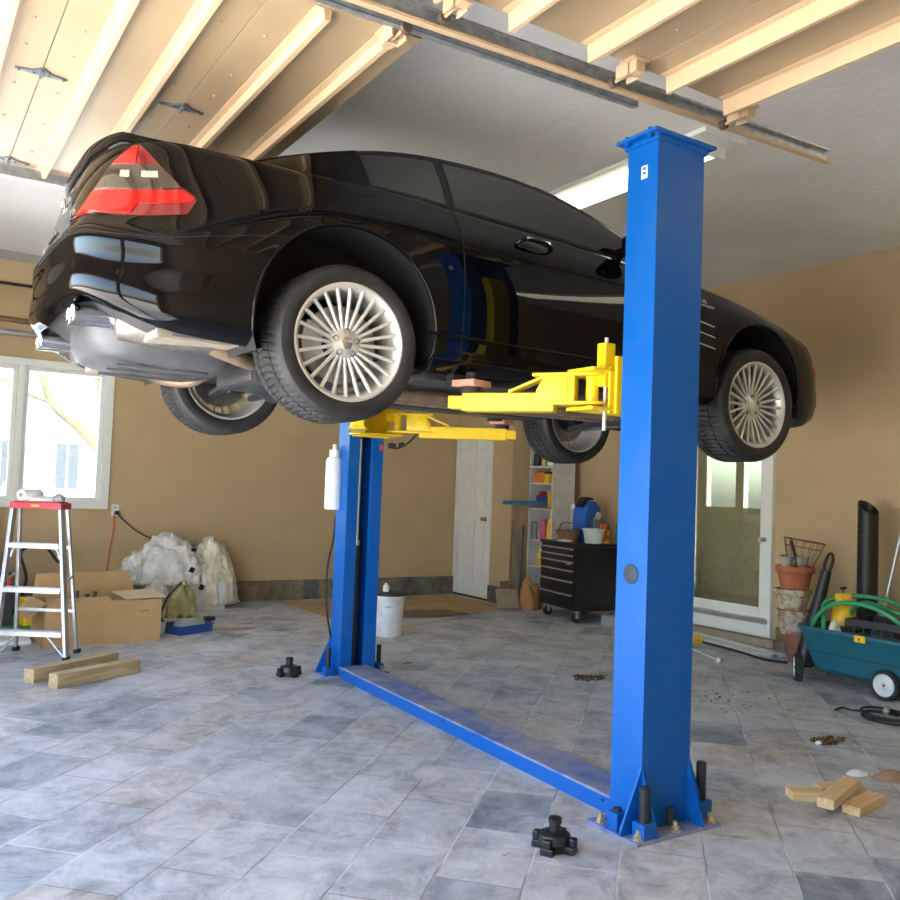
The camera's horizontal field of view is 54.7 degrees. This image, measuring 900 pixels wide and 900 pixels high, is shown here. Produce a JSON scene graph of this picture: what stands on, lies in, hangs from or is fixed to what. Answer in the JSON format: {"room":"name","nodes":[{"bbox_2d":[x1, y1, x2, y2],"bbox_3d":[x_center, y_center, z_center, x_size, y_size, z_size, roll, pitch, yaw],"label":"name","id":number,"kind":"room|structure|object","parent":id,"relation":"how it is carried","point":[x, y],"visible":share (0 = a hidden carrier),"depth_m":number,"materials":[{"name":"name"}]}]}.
{"room":"auto repair garage","nodes":[
{"label":"auto repair garage","id":0,"kind":"room"},
{"bbox_2d":[0,285,494,592],"bbox_3d":[-2.816,-0.066,9.707,8.550,3.500,0.180,4,-3,-33],"label":"wall","id":1,"kind":"structure","parent":0,"point":[259,491],"depth_m":9.86,"materials":[{"name":"beige paint"}]},
{"bbox_2d":[0,316,28,323],"bbox_3d":[-4.958,-1.330,8.226,2.850,0.055,0.050,4,-3,-33],"label":"conduit pipe","id":2,"kind":"object","parent":1,"relation":"attached to","point":[2,318],"visible":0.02,"depth_m":8.62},
{"bbox_2d":[0,258,36,288],"bbox_3d":[-4.838,-1.774,8.224,3.000,0.220,0.200,4,-3,-33],"label":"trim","id":3,"kind":"structure","parent":1,"relation":"attached to","point":[14,271],"depth_m":8.50,"materials":[{"name":"beige paint"}]},
{"bbox_2d":[0,329,37,337],"bbox_3d":[-5.003,-1.206,8.190,2.750,0.056,0.056,4,-3,-33],"label":"metal pipe","id":4,"kind":"object","parent":1,"relation":"attached to","point":[2,331],"visible":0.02,"depth_m":8.63,"materials":[{"name":"metal"}]},
{"bbox_2d":[0,249,41,263],"bbox_3d":[-4.812,-1.923,8.227,3.030,0.080,0.230,4,-3,-33],"label":"trim","id":5,"kind":"structure","parent":1,"relation":"attached to","point":[5,254],"depth_m":8.49,"materials":[{"name":"wood"}]},
{"bbox_2d":[0,355,114,508],"bbox_3d":[-4.311,-0.175,8.682,1.760,1.490,0.178,4,-3,-33],"label":"window","id":6,"kind":"structure","parent":1,"relation":"in","point":[21,367],"depth_m":8.78,"materials":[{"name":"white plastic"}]},
{"bbox_2d":[13,576,453,607],"bbox_3d":[-3.110,1.546,9.346,7.490,0.225,0.050,4,-3,-33],"label":"baseboard","id":7,"kind":"structure","parent":1,"relation":"attached to","point":[312,588],"depth_m":10.26,"materials":[{"name":"stone"}]},
{"bbox_2d":[0,589,899,899],"bbox_3d":[1.347,1.727,6.109,11.570,0.140,10.660,4,-3,-33],"label":"floor","id":8,"kind":"structure","parent":0,"point":[203,772],"depth_m":4.07,"materials":[{"name":"tile"}]},
{"bbox_2d":[0,635,30,645],"bbox_3d":[-3.585,1.515,6.958,0.380,0.030,0.400,4,-3,-33],"label":"board","id":9,"kind":"object","parent":8,"relation":"on","point":[3,639],"visible":0.55,"depth_m":6.88,"materials":[{"name":"white paint"}]},
{"bbox_2d":[1,620,30,629],"bbox_3d":[-3.694,1.531,7.547,0.830,0.045,0.550,4,-3,-33],"label":"board","id":10,"kind":"object","parent":8,"relation":"on","point":[12,626],"visible":0.03,"depth_m":7.37,"materials":[{"name":"plastic"}]},
{"bbox_2d":[2,592,14,625],"bbox_3d":[-3.998,1.343,7.446,0.450,0.298,0.320,4,-3,-33],"label":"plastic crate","id":11,"kind":"object","parent":10,"relation":"on","point":[8,605],"visible":0.55,"depth_m":7.42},
{"bbox_2d":[14,593,32,625],"bbox_3d":[-3.589,1.375,7.612,0.350,0.281,0.250,5,-4,-44],"label":"tool case","id":12,"kind":"object","parent":10,"relation":"on","point":[23,621],"visible":0.15,"depth_m":7.45,"materials":[{"name":"yellow plastic"}]},
{"bbox_2d":[12,548,59,616],"bbox_3d":[-3.890,1.229,8.222,0.097,0.666,0.574,1,-3,31],"label":"hose","id":13,"kind":"object","parent":8,"relation":"on","point":[22,549],"visible":0.59,"depth_m":8.09,"materials":[{"name":"black rubber"}]},
{"bbox_2d":[0,500,80,660],"bbox_3d":[-3.025,0.956,6.492,0.561,1.145,0.375,2,-3,1],"label":"step ladder","id":14,"kind":"object","parent":8,"relation":"on","point":[10,546],"visible":0.98,"depth_m":6.42,"materials":[{"name":"metal"}]},
{"bbox_2d":[17,489,42,500],"bbox_3d":[-3.143,0.336,6.514,0.084,0.084,0.180,1,-3,18],"label":"paper roll","id":15,"kind":"object","parent":14,"relation":"on","point":[22,494],"visible":0.86,"depth_m":6.46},
{"bbox_2d":[26,496,52,501],"bbox_3d":[-3.037,0.364,6.512,0.283,0.039,0.100,4,-3,-33],"label":"crumpled paper","id":16,"kind":"object","parent":14,"relation":"on","point":[37,498],"visible":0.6,"depth_m":6.47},
{"bbox_2d":[24,651,118,683],"bbox_3d":[-2.563,1.476,5.927,0.090,0.090,0.722,1,-3,24],"label":"timber","id":17,"kind":"object","parent":8,"relation":"on","point":[36,674],"visible":0.76,"depth_m":5.82,"materials":[{"name":"brown wood"}]},
{"bbox_2d":[19,570,165,648],"bbox_3d":[-2.959,1.296,7.187,1.064,0.536,0.511,4,-3,-37],"label":"cardboard box","id":18,"kind":"object","parent":8,"relation":"on","point":[119,613],"visible":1,"depth_m":7.11,"materials":[{"name":"cardboard"}]},
{"bbox_2d":[48,658,139,688],"bbox_3d":[-2.343,1.476,5.762,0.090,0.090,0.642,1,-3,30],"label":"timber","id":19,"kind":"object","parent":8,"relation":"on","point":[93,673],"visible":1,"depth_m":5.70,"materials":[{"name":"brown wood"}]},
{"bbox_2d":[144,577,168,617],"bbox_3d":[-2.876,1.433,8.485,0.309,0.390,0.214,4,-3,-33],"label":"bag","id":20,"kind":"object","parent":8,"relation":"on","point":[156,584],"visible":0.24,"depth_m":8.46,"materials":[{"name":"white"}]},
{"bbox_2d":[164,579,197,617],"bbox_3d":[-2.648,1.457,8.554,0.339,0.366,0.208,4,-3,-33],"label":"bag","id":21,"kind":"object","parent":8,"relation":"on","point":[182,603],"visible":0.95,"depth_m":8.49,"materials":[{"name":"yellow"}]},
{"bbox_2d":[165,621,213,635],"bbox_3d":[-2.345,1.574,7.727,0.300,0.078,0.380,1,-3,32],"label":"paint tray","id":22,"kind":"object","parent":8,"relation":"on","point":[207,626],"visible":0.69,"depth_m":7.60,"materials":[{"name":"blue plastic"}]},
{"bbox_2d":[173,618,205,626],"bbox_3d":[-2.329,1.552,7.788,0.313,0.106,0.221,2,-3,-6],"label":"cloth","id":23,"kind":"object","parent":22,"relation":"in","point":[190,621],"visible":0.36,"depth_m":7.73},
{"bbox_2d":[167,581,225,610],"bbox_3d":[-2.762,1.511,9.113,0.720,0.300,0.340,4,-3,-33],"label":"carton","id":24,"kind":"object","parent":8,"relation":"on","point":[200,602],"visible":0.24,"depth_m":9.04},
{"bbox_2d":[120,532,203,585],"bbox_3d":[-2.934,1.101,8.921,0.877,0.528,0.451,4,-3,-33],"label":"plastic sheeting","id":25,"kind":"object","parent":24,"relation":"on","point":[166,556],"visible":0.8,"depth_m":8.77,"materials":[{"name":"white"}]},
{"bbox_2d":[197,535,239,605],"bbox_3d":[-2.550,1.263,9.273,0.646,0.726,0.451,4,-3,-33],"label":"plastic sheeting","id":26,"kind":"object","parent":8,"relation":"on","point":[217,564],"visible":0.63,"depth_m":9.18,"materials":[{"name":"beige"}]},
{"bbox_2d":[212,627,256,630],"bbox_3d":[-1.964,1.635,7.948,0.428,0.003,0.185,4,-3,-33],"label":"reddish dust","id":27,"kind":"object","parent":8,"relation":"on","point":[234,628],"visible":1,"depth_m":7.95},
{"bbox_2d":[276,657,301,677],"bbox_3d":[-1.128,1.519,6.108,0.161,0.128,0.161,2,-3,1],"label":"adapter","id":28,"kind":"object","parent":8,"relation":"on","point":[289,669],"visible":1,"depth_m":6.05,"materials":[{"name":"metal"}]},
{"bbox_2d":[282,594,499,618],"bbox_3d":[-0.573,1.777,9.938,2.320,0.010,1.420,4,-3,-33],"label":"cardboard sheet","id":29,"kind":"object","parent":8,"relation":"on","point":[426,602],"visible":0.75,"depth_m":10.00,"materials":[{"name":"cardboard"}]},
{"bbox_2d":[403,609,470,616],"bbox_3d":[-0.246,1.729,9.327,0.997,0.052,0.406,3,-3,-24],"label":"mat","id":30,"kind":"object","parent":29,"relation":"on","point":[417,612],"visible":0.91,"depth_m":9.23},
{"bbox_2d":[376,590,405,636],"bbox_3d":[-0.559,1.487,7.948,0.299,0.405,0.299,4,-3,-33],"label":"bucket","id":31,"kind":"object","parent":8,"relation":"on","point":[390,605],"visible":0.84,"depth_m":7.83,"materials":[{"name":"white plastic"}]},
{"bbox_2d":[495,589,518,608],"bbox_3d":[0.661,1.715,10.022,0.260,0.216,0.126,3,-3,-12],"label":"cardboard piece","id":32,"kind":"object","parent":8,"relation":"on","point":[506,598],"visible":1,"depth_m":10.01,"materials":[{"name":"cardboard"}]},
{"bbox_2d":[508,519,513,588],"bbox_3d":[0.703,1.328,10.238,0.055,1.015,0.250,2,-3,5],"label":"leaning pole","id":33,"kind":"object","parent":8,"relation":"on","point":[512,522],"visible":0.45,"depth_m":10.26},
{"bbox_2d":[311,125,720,847],"bbox_3d":[0.276,0.152,5.056,1.477,2.866,3.453,3,-3,-21],"label":"lift","id":34,"kind":"object","parent":8,"relation":"on","point":[651,793],"visible":0.89,"depth_m":3.63,"materials":[{"name":"blue paint"}]},
{"bbox_2d":[29,131,815,463],"bbox_3d":[0.166,-0.717,5.021,4.636,1.456,1.988,4,-3,-35],"label":"car","id":35,"kind":"object","parent":34,"relation":"on","point":[332,287],"visible":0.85,"depth_m":3.83,"materials":[{"name":"black paint"}]},
{"bbox_2d":[74,145,196,218],"bbox_3d":[-1.248,-1.041,3.364,0.547,0.316,0.118,1,-3,14],"label":"tail light","id":36,"kind":"object","parent":35,"relation":"on","point":[126,181],"depth_m":3.36,"materials":[{"name":"plastic"}]},
{"bbox_2d":[520,242,546,252],"bbox_3d":[0.405,-0.982,4.222,0.192,0.060,0.040,4,-3,-33],"label":"door handle","id":37,"kind":"object","parent":35,"relation":"on","point":[525,247],"depth_m":4.21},
{"bbox_2d":[614,235,625,259],"bbox_3d":[0.979,-1.082,4.543,0.150,0.140,0.264,4,-3,-33],"label":"mirror","id":38,"kind":"object","parent":35,"relation":"attached to","point":[619,247],"depth_m":4.60,"materials":[{"name":"black paint"}]},
{"bbox_2d":[700,314,714,349],"bbox_3d":[1.374,-0.653,4.741,0.186,0.197,0.030,4,-3,-33],"label":"vent","id":39,"kind":"object","parent":35,"relation":"attached to","point":[707,321],"depth_m":4.76,"materials":[{"name":"silver metal"}]},
{"bbox_2d":[516,533,517,591],"bbox_3d":[0.797,1.412,10.252,0.046,0.856,0.291,2,-3,3],"label":"leaning pole","id":40,"kind":"object","parent":8,"relation":"on","point":[517,533],"visible":0.61,"depth_m":10.27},
{"bbox_2d":[519,525,523,591],"bbox_3d":[0.839,1.372,10.318,0.054,0.946,0.257,2,-3,4],"label":"leaning pole","id":41,"kind":"object","parent":8,"relation":"on","point":[522,539],"visible":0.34,"depth_m":10.34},
{"bbox_2d":[518,576,540,610],"bbox_3d":[0.908,1.657,10.135,0.268,0.380,0.347,4,-3,-33],"label":"bag","id":42,"kind":"object","parent":8,"relation":"on","point":[529,594],"visible":0.91,"depth_m":10.04,"materials":[{"name":"paper"}]},
{"bbox_2d":[526,439,574,609],"bbox_3d":[1.202,0.807,10.378,0.330,2.120,0.450,4,-3,-33],"label":"shelf unit","id":43,"kind":"object","parent":8,"relation":"on","point":[562,486],"visible":0.36,"depth_m":10.29,"materials":[{"name":"wood"}]},
{"bbox_2d":[533,453,541,465],"bbox_3d":[1.062,0.100,10.476,0.110,0.190,0.109,4,-3,-33],"label":"jug","id":44,"kind":"object","parent":43,"relation":"on","point":[537,461],"visible":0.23,"depth_m":10.43,"materials":[{"name":"plastic"}]},
{"bbox_2d":[534,472,544,482],"bbox_3d":[1.121,0.330,10.414,0.144,0.130,0.184,4,-3,-33],"label":"box","id":45,"kind":"object","parent":43,"relation":"on","point":[539,476],"visible":0.68,"depth_m":10.37,"materials":[{"name":"cardboard"}]},
{"bbox_2d":[528,506,550,508],"bbox_3d":[1.103,0.683,10.323,0.170,0.014,0.360,4,-3,-33],"label":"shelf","id":46,"kind":"object","parent":43,"relation":"on","point":[528,506],"visible":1,"depth_m":10.27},
{"bbox_2d":[502,500,547,505],"bbox_3d":[0.900,0.630,10.292,0.580,0.045,0.060,3,-3,-14],"label":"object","id":47,"kind":"object","parent":46,"relation":"on","point":[503,502],"visible":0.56,"depth_m":10.26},
{"bbox_2d":[536,491,547,501],"bbox_3d":[1.142,0.554,10.357,0.090,0.120,0.290,4,-3,-28],"label":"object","id":48,"kind":"object","parent":47,"relation":"on","point":[542,496],"visible":0.79,"depth_m":10.38,"materials":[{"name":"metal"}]},
{"bbox_2d":[540,519,546,538],"bbox_3d":[1.111,0.941,10.311,0.084,0.240,0.083,4,-3,-33],"label":"bottle","id":49,"kind":"object","parent":43,"relation":"on","point":[543,526],"visible":0.8,"depth_m":10.28,"materials":[{"name":"plastic"}]},
{"bbox_2d":[531,815,577,857],"bbox_3d":[0.397,1.449,3.292,0.153,0.122,0.153,3,-3,-16],"label":"adapter","id":50,"kind":"object","parent":8,"relation":"on","point":[552,840],"visible":1,"depth_m":3.25,"materials":[{"name":"rubber"}]},
{"bbox_2d":[539,539,616,622],"bbox_3d":[1.425,1.419,9.517,0.630,0.835,0.770,3,-3,-23],"label":"tool chest","id":51,"kind":"object","parent":8,"relation":"on","point":[579,576],"visible":0.85,"depth_m":9.20,"materials":[{"name":"black metal"}]},
{"bbox_2d":[555,522,580,541],"bbox_3d":[1.291,0.892,9.513,0.260,0.207,0.325,4,-3,-33],"label":"basket","id":52,"kind":"object","parent":51,"relation":"on","point":[561,533],"visible":0.84,"depth_m":9.41,"materials":[{"name":"wicker"}]},
{"bbox_2d":[568,504,574,529],"bbox_3d":[1.398,0.815,9.856,0.110,0.400,0.109,4,-3,-33],"label":"clear bottle","id":53,"kind":"object","parent":51,"relation":"on","point":[572,505],"visible":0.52,"depth_m":9.83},
{"bbox_2d":[572,497,601,541],"bbox_3d":[1.547,0.768,9.686,0.359,0.489,0.214,5,-4,-44],"label":"machine","id":54,"kind":"object","parent":51,"relation":"on","point":[586,514],"visible":0.64,"depth_m":9.60,"materials":[{"name":"blue plastic"}]},
{"bbox_2d":[582,528,605,543],"bbox_3d":[1.527,0.915,9.253,0.248,0.155,0.248,4,-3,-33],"label":"tub","id":55,"kind":"object","parent":51,"relation":"on","point":[591,535],"visible":1,"depth_m":9.17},
{"bbox_2d":[599,524,609,543],"bbox_3d":[1.654,0.897,9.353,0.100,0.208,0.187,1,-3,23],"label":"reel","id":56,"kind":"object","parent":51,"relation":"on","point":[606,535],"visible":0.76,"depth_m":9.30,"materials":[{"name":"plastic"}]},
{"bbox_2d":[574,674,604,681],"bbox_3d":[1.011,1.671,6.378,0.240,0.027,0.242,1,-3,19],"label":"dry leaves","id":57,"kind":"object","parent":8,"relation":"on","point":[578,676],"visible":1,"depth_m":6.38,"materials":[{"name":"brown plant"}]},
{"bbox_2d":[601,614,614,627],"bbox_3d":[1.857,1.776,9.018,0.460,0.110,0.350,4,-3,-33],"label":"step","id":58,"kind":"structure","parent":8,"relation":"on","point":[608,620],"depth_m":8.96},
{"bbox_2d":[704,639,760,656],"bbox_3d":[2.480,1.795,8.003,0.050,0.024,1.053,3,-3,-20],"label":"trim strip","id":59,"kind":"object","parent":8,"relation":"on","point":[705,640],"visible":0.43,"depth_m":7.83,"materials":[{"name":"white paint"}]},
{"bbox_2d":[693,633,773,656],"bbox_3d":[2.578,1.802,8.072,0.060,0.024,1.141,3,-3,-21],"label":"trim strip","id":60,"kind":"object","parent":8,"relation":"on","point":[762,653],"visible":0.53,"depth_m":7.91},
{"bbox_2d":[693,631,785,656],"bbox_3d":[2.665,1.808,8.139,0.070,0.024,1.217,3,-3,-23],"label":"trim strip","id":61,"kind":"object","parent":8,"relation":"on","point":[695,632],"visible":0.73,"depth_m":8.06,"materials":[{"name":"white paint"}]},
{"bbox_2d":[702,641,787,663],"bbox_3d":[2.489,1.786,7.804,0.100,0.022,1.293,3,-3,-26],"label":"hose","id":62,"kind":"object","parent":8,"relation":"on","point":[704,642],"visible":0.88,"depth_m":7.58,"materials":[{"name":"rubber"}]},
{"bbox_2d":[783,634,800,662],"bbox_3d":[2.957,1.678,7.361,0.261,0.235,0.261,4,-3,-33],"label":"flower pot","id":63,"kind":"object","parent":8,"relation":"on","point":[792,642],"visible":0.31,"depth_m":7.30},
{"bbox_2d":[775,607,808,635],"bbox_3d":[2.916,1.456,7.375,0.303,0.205,0.303,4,-3,-33],"label":"flower pot","id":64,"kind":"object","parent":63,"relation":"on","point":[788,620],"visible":0.68,"depth_m":7.27,"materials":[{"name":"ceramic"}]},
{"bbox_2d":[773,587,812,610],"bbox_3d":[2.909,1.266,7.387,0.314,0.175,0.314,4,-3,-33],"label":"flower pot","id":65,"kind":"object","parent":64,"relation":"on","point":[791,600],"visible":0.93,"depth_m":7.28,"materials":[{"name":"ceramic"}]},
{"bbox_2d":[775,564,815,589],"bbox_3d":[2.930,1.082,7.393,0.324,0.195,0.324,4,-3,-33],"label":"flower pot","id":66,"kind":"object","parent":65,"relation":"on","point":[791,578],"visible":0.97,"depth_m":7.28,"materials":[{"name":"ceramic"}]},
{"bbox_2d":[784,536,825,566],"bbox_3d":[3.004,0.925,7.378,0.333,0.371,0.338,2,-3,1],"label":"wire basket","id":67,"kind":"object","parent":66,"relation":"in","point":[785,537],"visible":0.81,"depth_m":7.33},
{"bbox_2d":[780,554,793,566],"bbox_3d":[2.858,0.978,7.384,0.116,0.177,0.116,0,-3,34],"label":"pot","id":68,"kind":"object","parent":67,"relation":"in","point":[785,560],"visible":0.66,"depth_m":7.35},
{"bbox_2d":[797,555,809,566],"bbox_3d":[2.987,0.983,7.377,0.116,0.177,0.116,0,-3,34],"label":"pot","id":69,"kind":"object","parent":67,"relation":"in","point":[799,557],"visible":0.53,"depth_m":7.34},
{"bbox_2d":[785,786,822,801],"bbox_3d":[1.621,1.568,3.967,0.150,0.038,0.095,2,-3,-1],"label":"wood block","id":70,"kind":"object","parent":8,"relation":"on","point":[796,793],"visible":0.77,"depth_m":3.93,"materials":[{"name":"wood"}]},
{"bbox_2d":[796,552,833,667],"bbox_3d":[2.969,1.300,7.116,0.290,0.940,0.150,2,-3,6],"label":"tube","id":71,"kind":"object","parent":8,"relation":"on","point":[821,591],"visible":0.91,"depth_m":7.06,"materials":[{"name":"black plastic"}]},
{"bbox_2d":[810,735,845,744],"bbox_3d":[2.149,1.646,4.935,0.252,0.023,0.142,4,-3,-33],"label":"dry leaves","id":72,"kind":"object","parent":8,"relation":"on","point":[830,741],"visible":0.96,"depth_m":4.93,"materials":[{"name":"brown plant"}]},
{"bbox_2d":[813,782,864,794],"bbox_3d":[1.816,1.580,4.061,0.220,0.038,0.075,3,-3,-9],"label":"wood block","id":73,"kind":"object","parent":8,"relation":"on","point":[823,786],"visible":0.39,"depth_m":4.04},
{"bbox_2d":[817,776,858,810],"bbox_3d":[1.734,1.526,3.879,0.072,0.042,0.400,0,-3,39],"label":"wood block","id":74,"kind":"object","parent":73,"relation":"on","point":[844,787],"visible":1,"depth_m":3.82,"materials":[{"name":"wood"}]},
{"bbox_2d":[792,620,899,700],"bbox_3d":[3.075,1.541,6.358,0.690,0.424,1.163,4,-3,-33],"label":"wagon","id":75,"kind":"object","parent":8,"relation":"on","point":[876,661],"visible":0.98,"depth_m":6.25,"materials":[{"name":"teal plastic"}]},
{"bbox_2d":[828,619,840,631],"bbox_3d":[2.873,1.433,6.514,0.198,0.329,0.168,4,-3,-33],"label":"sack","id":76,"kind":"object","parent":75,"relation":"in","point":[834,625],"visible":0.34,"depth_m":6.49,"materials":[{"name":"paper"}]},
{"bbox_2d":[831,587,854,631],"bbox_3d":[3.015,1.331,6.675,0.174,0.558,0.174,4,-3,-33],"label":"sprayer","id":77,"kind":"object","parent":75,"relation":"in","point":[839,613],"visible":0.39,"depth_m":6.63,"materials":[{"name":"yellow plastic"}]},
{"bbox_2d":[807,636,899,675],"bbox_3d":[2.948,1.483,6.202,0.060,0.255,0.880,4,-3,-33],"label":"tub","id":78,"kind":"object","parent":75,"relation":"in","point":[842,655],"depth_m":6.24,"materials":[{"name":"teal plastic"}]},
{"bbox_2d":[845,615,899,641],"bbox_3d":[3.200,1.417,6.246,0.390,0.365,0.550,4,-3,-36],"label":"crate","id":79,"kind":"object","parent":75,"relation":"in","point":[869,623],"visible":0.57,"depth_m":6.28,"materials":[{"name":"plastic"}]},
{"bbox_2d":[810,594,899,628],"bbox_3d":[3.102,1.306,6.422,0.364,0.435,0.834,4,-3,-33],"label":"garden hose","id":80,"kind":"object","parent":79,"relation":"on","point":[881,609],"visible":0.77,"depth_m":6.48,"materials":[{"name":"rubber"}]},
{"bbox_2d":[877,621,899,638],"bbox_3d":[3.214,1.417,6.249,0.340,0.347,0.492,4,-3,-33],"label":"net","id":81,"kind":"object","parent":79,"relation":"in","point":[887,634],"visible":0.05,"depth_m":6.25,"materials":[{"name":"plastic"}]},
{"bbox_2d":[846,769,867,776],"bbox_3d":[2.041,1.611,4.359,0.141,0.019,0.091,5,-4,-44],"label":"tissue","id":82,"kind":"object","parent":8,"relation":"on","point":[853,772],"visible":1,"depth_m":4.33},
{"bbox_2d":[842,790,885,816],"bbox_3d":[1.843,1.572,3.871,0.280,0.038,0.080,5,-4,-42],"label":"wood block","id":83,"kind":"object","parent":8,"relation":"on","point":[868,801],"visible":1,"depth_m":3.83,"materials":[{"name":"wood"}]},
{"bbox_2d":[834,706,899,725],"bbox_3d":[2.718,1.676,5.539,0.285,0.049,0.469,4,-3,-33],"label":"cable coil","id":84,"kind":"object","parent":8,"relation":"on","point":[874,718],"visible":0.94,"depth_m":5.52,"materials":[{"name":"black rubber"}]},
{"bbox_2d":[856,500,878,616],"bbox_3d":[3.333,1.097,6.948,0.159,1.389,0.207,1,-3,24],"label":"drain pipe","id":85,"kind":"object","parent":8,"relation":"on","point":[868,514],"visible":0.5,"depth_m":6.91,"materials":[{"name":"plastic"}]},
{"bbox_2d":[872,770,899,783],"bbox_3d":[2.233,1.607,4.317,0.323,0.037,0.163,3,-3,-15],"label":"rag","id":86,"kind":"object","parent":8,"relation":"on","point":[891,776],"visible":1,"depth_m":4.27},
{"bbox_2d":[881,532,899,616],"bbox_3d":[3.416,0.895,6.698,0.354,1.735,0.026,0,-3,38],"label":"metal pole","id":87,"kind":"object","parent":8,"relation":"on","point":[898,541],"visible":0.48,"depth_m":6.69,"materials":[{"name":"metal"}]},
{"bbox_2d":[0,0,899,289],"bbox_3d":[0.078,-1.986,5.380,8.550,0.150,10.660,4,-3,-33],"label":"ceiling","id":88,"kind":"structure","parent":0,"point":[768,210],"depth_m":5.37,"materials":[{"name":"white paint"}]},
{"bbox_2d":[0,163,68,187],"bbox_3d":[-2.600,-1.804,5.004,3.100,0.451,0.067,4,-3,-33],"label":"door track","id":89,"kind":"object","parent":88,"relation":"hanging from","point":[7,170],"visible":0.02,"depth_m":5.08,"materials":[{"name":"metal"}]},
{"bbox_2d":[313,0,638,108],"bbox_3d":[-0.777,-1.814,2.867,3.872,0.491,0.067,4,-3,-33],"label":"door track","id":90,"kind":"object","parent":88,"relation":"hanging from","point":[380,18],"visible":0.47,"depth_m":3.46,"materials":[{"name":"metal"}]},
{"bbox_2d":[0,0,421,178],"bbox_3d":[-1.958,-1.656,3.703,2.797,0.107,2.715,4,-3,-33],"label":"garage door","id":91,"kind":"structure","parent":90,"relation":"attached to","point":[247,79],"depth_m":3.73,"materials":[{"name":"beige wood"}]},
{"bbox_2d":[343,0,830,164],"bbox_3d":[0.363,-1.741,3.522,3.802,0.491,0.067,4,-3,-33],"label":"door track","id":92,"kind":"object","parent":88,"relation":"hanging from","point":[413,12],"visible":1,"depth_m":3.59,"materials":[{"name":"metal"}]},
{"bbox_2d":[433,0,899,129],"bbox_3d":[0.811,-1.647,2.163,2.901,0.120,2.705,4,-3,-33],"label":"garage door","id":93,"kind":"structure","parent":92,"relation":"attached to","point":[742,54],"depth_m":3.32,"materials":[{"name":"beige wood"}]},
{"bbox_2d":[548,159,627,208],"bbox_3d":[1.017,-1.811,5.828,0.398,0.088,0.882,4,-3,-33],"label":"ceiling light","id":94,"kind":"object","parent":88,"relation":"attached to","point":[602,184],"depth_m":5.95,"materials":[{"name":"white paint"}]},
{"bbox_2d":[558,155,712,208],"bbox_3d":[1.079,-1.792,5.998,0.240,0.065,1.770,4,-3,-33],"label":"diffuser","id":95,"kind":"object","parent":94,"relation":"attached to","point":[615,183],"depth_m":5.97,"materials":[{"name":"plastic"}]},
{"bbox_2d":[685,126,746,161],"bbox_3d":[1.524,-1.826,5.105,0.471,0.088,0.354,4,-3,-33],"label":"ceiling light","id":96,"kind":"object","parent":88,"relation":"attached to","point":[725,143],"depth_m":5.17,"materials":[{"name":"white paint"}]},
{"bbox_2d":[458,415,530,591],"bbox_3d":[0.715,0.133,11.126,0.700,3.500,1.230,4,-3,-33],"label":"wall","id":97,"kind":"structure","parent":0,"point":[511,458],"depth_m":10.50,"materials":[{"name":"beige paint"}]},
{"bbox_2d":[452,426,494,598],"bbox_3d":[0.275,0.774,11.056,0.124,2.120,0.810,4,-3,-33],"label":"door","id":98,"kind":"structure","parent":97,"relation":"in","point":[474,460],"depth_m":11.04,"materials":[{"name":"white paint"}]},
{"bbox_2d":[487,585,499,602],"bbox_3d":[0.573,1.751,10.495,0.035,0.200,0.400,4,-3,-33],"label":"baseboard","id":99,"kind":"structure","parent":97,"relation":"attached to","point":[491,593],"depth_m":10.56,"materials":[{"name":"stone"}]},
{"bbox_2d":[698,450,760,596],"bbox_3d":[3.610,0.563,10.494,3.180,2.800,5.600,4,-3,-33],"label":"wall","id":100,"kind":"structure","parent":0,"point":[729,546],"depth_m":12.52,"materials":[{"name":"paint"}]},
{"bbox_2d":[574,247,899,639],"bbox_3d":[3.579,0.070,7.469,0.180,3.500,10.480,4,-3,-33],"label":"wall","id":101,"kind":"structure","parent":0,"point":[845,313],"depth_m":7.62,"materials":[{"name":"beige paint"}]},
{"bbox_2d":[693,624,774,648],"bbox_3d":[2.512,1.804,8.724,0.070,0.075,1.750,4,-3,-33],"label":"trim","id":102,"kind":"structure","parent":101,"relation":"attached to","point":[738,637],"depth_m":8.31,"materials":[{"name":"wood"}]},
{"bbox_2d":[693,445,776,637],"bbox_3d":[2.724,0.735,8.557,0.215,2.030,1.100,4,-3,-33],"label":"door","id":103,"kind":"structure","parent":101,"relation":"in","point":[732,619],"depth_m":8.18,"materials":[{"name":"white paint"}]},
{"bbox_2d":[775,627,786,650],"bbox_3d":[3.848,1.697,6.672,0.040,0.200,3.150,4,-3,-33],"label":"baseboard","id":104,"kind":"structure","parent":101,"relation":"attached to","point":[780,644],"depth_m":7.95,"materials":[{"name":"wood"}]},
{"bbox_3d":[-3.463,-0.403,2.970,0.180,3.500,10.480,4,-3,-33],"label":"wall","id":105,"kind":"structure","parent":0,"visible":0},
{"bbox_2d":[0,281,32,287],"bbox_3d":[-4.787,-1.653,8.132,3.000,0.025,0.025,4,-3,-33],"label":"trim","id":106,"kind":"structure","parent":105,"relation":"attached to","point":[1,282],"depth_m":8.48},
{"label":"outside","id":107,"kind":"structure","parent":0,"visible":0},
{"bbox_3d":[-10.837,1.801,16.773,80.000,0.105,80.000,4,-3,-33],"label":"yard","id":108,"kind":"structure","parent":107,"visible":0},
{"bbox_2d":[23,468,63,495],"bbox_3d":[-7.745,1.088,16.368,0.932,1.512,0.853,3,-3,-15],"label":"shrub","id":109,"kind":"object","parent":108,"relation":"on","point":[46,484],"visible":0.09,"depth_m":16.32,"materials":[{"name":"plant"}]},
{"bbox_2d":[0,368,98,496],"bbox_3d":[-14.757,-1.267,26.209,10.800,6.600,7.000,4,-3,-33],"label":"house","id":110,"kind":"structure","parent":108,"relation":"on","point":[53,448],"depth_m":24.89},
{"bbox_2d":[0,372,99,497],"bbox_3d":[-5.959,-0.827,13.428,2.431,5.207,0.348,4,-3,-33],"label":"tree","id":111,"kind":"object","parent":108,"relation":"on","point":[77,426],"visible":0.17,"depth_m":13.50,"materials":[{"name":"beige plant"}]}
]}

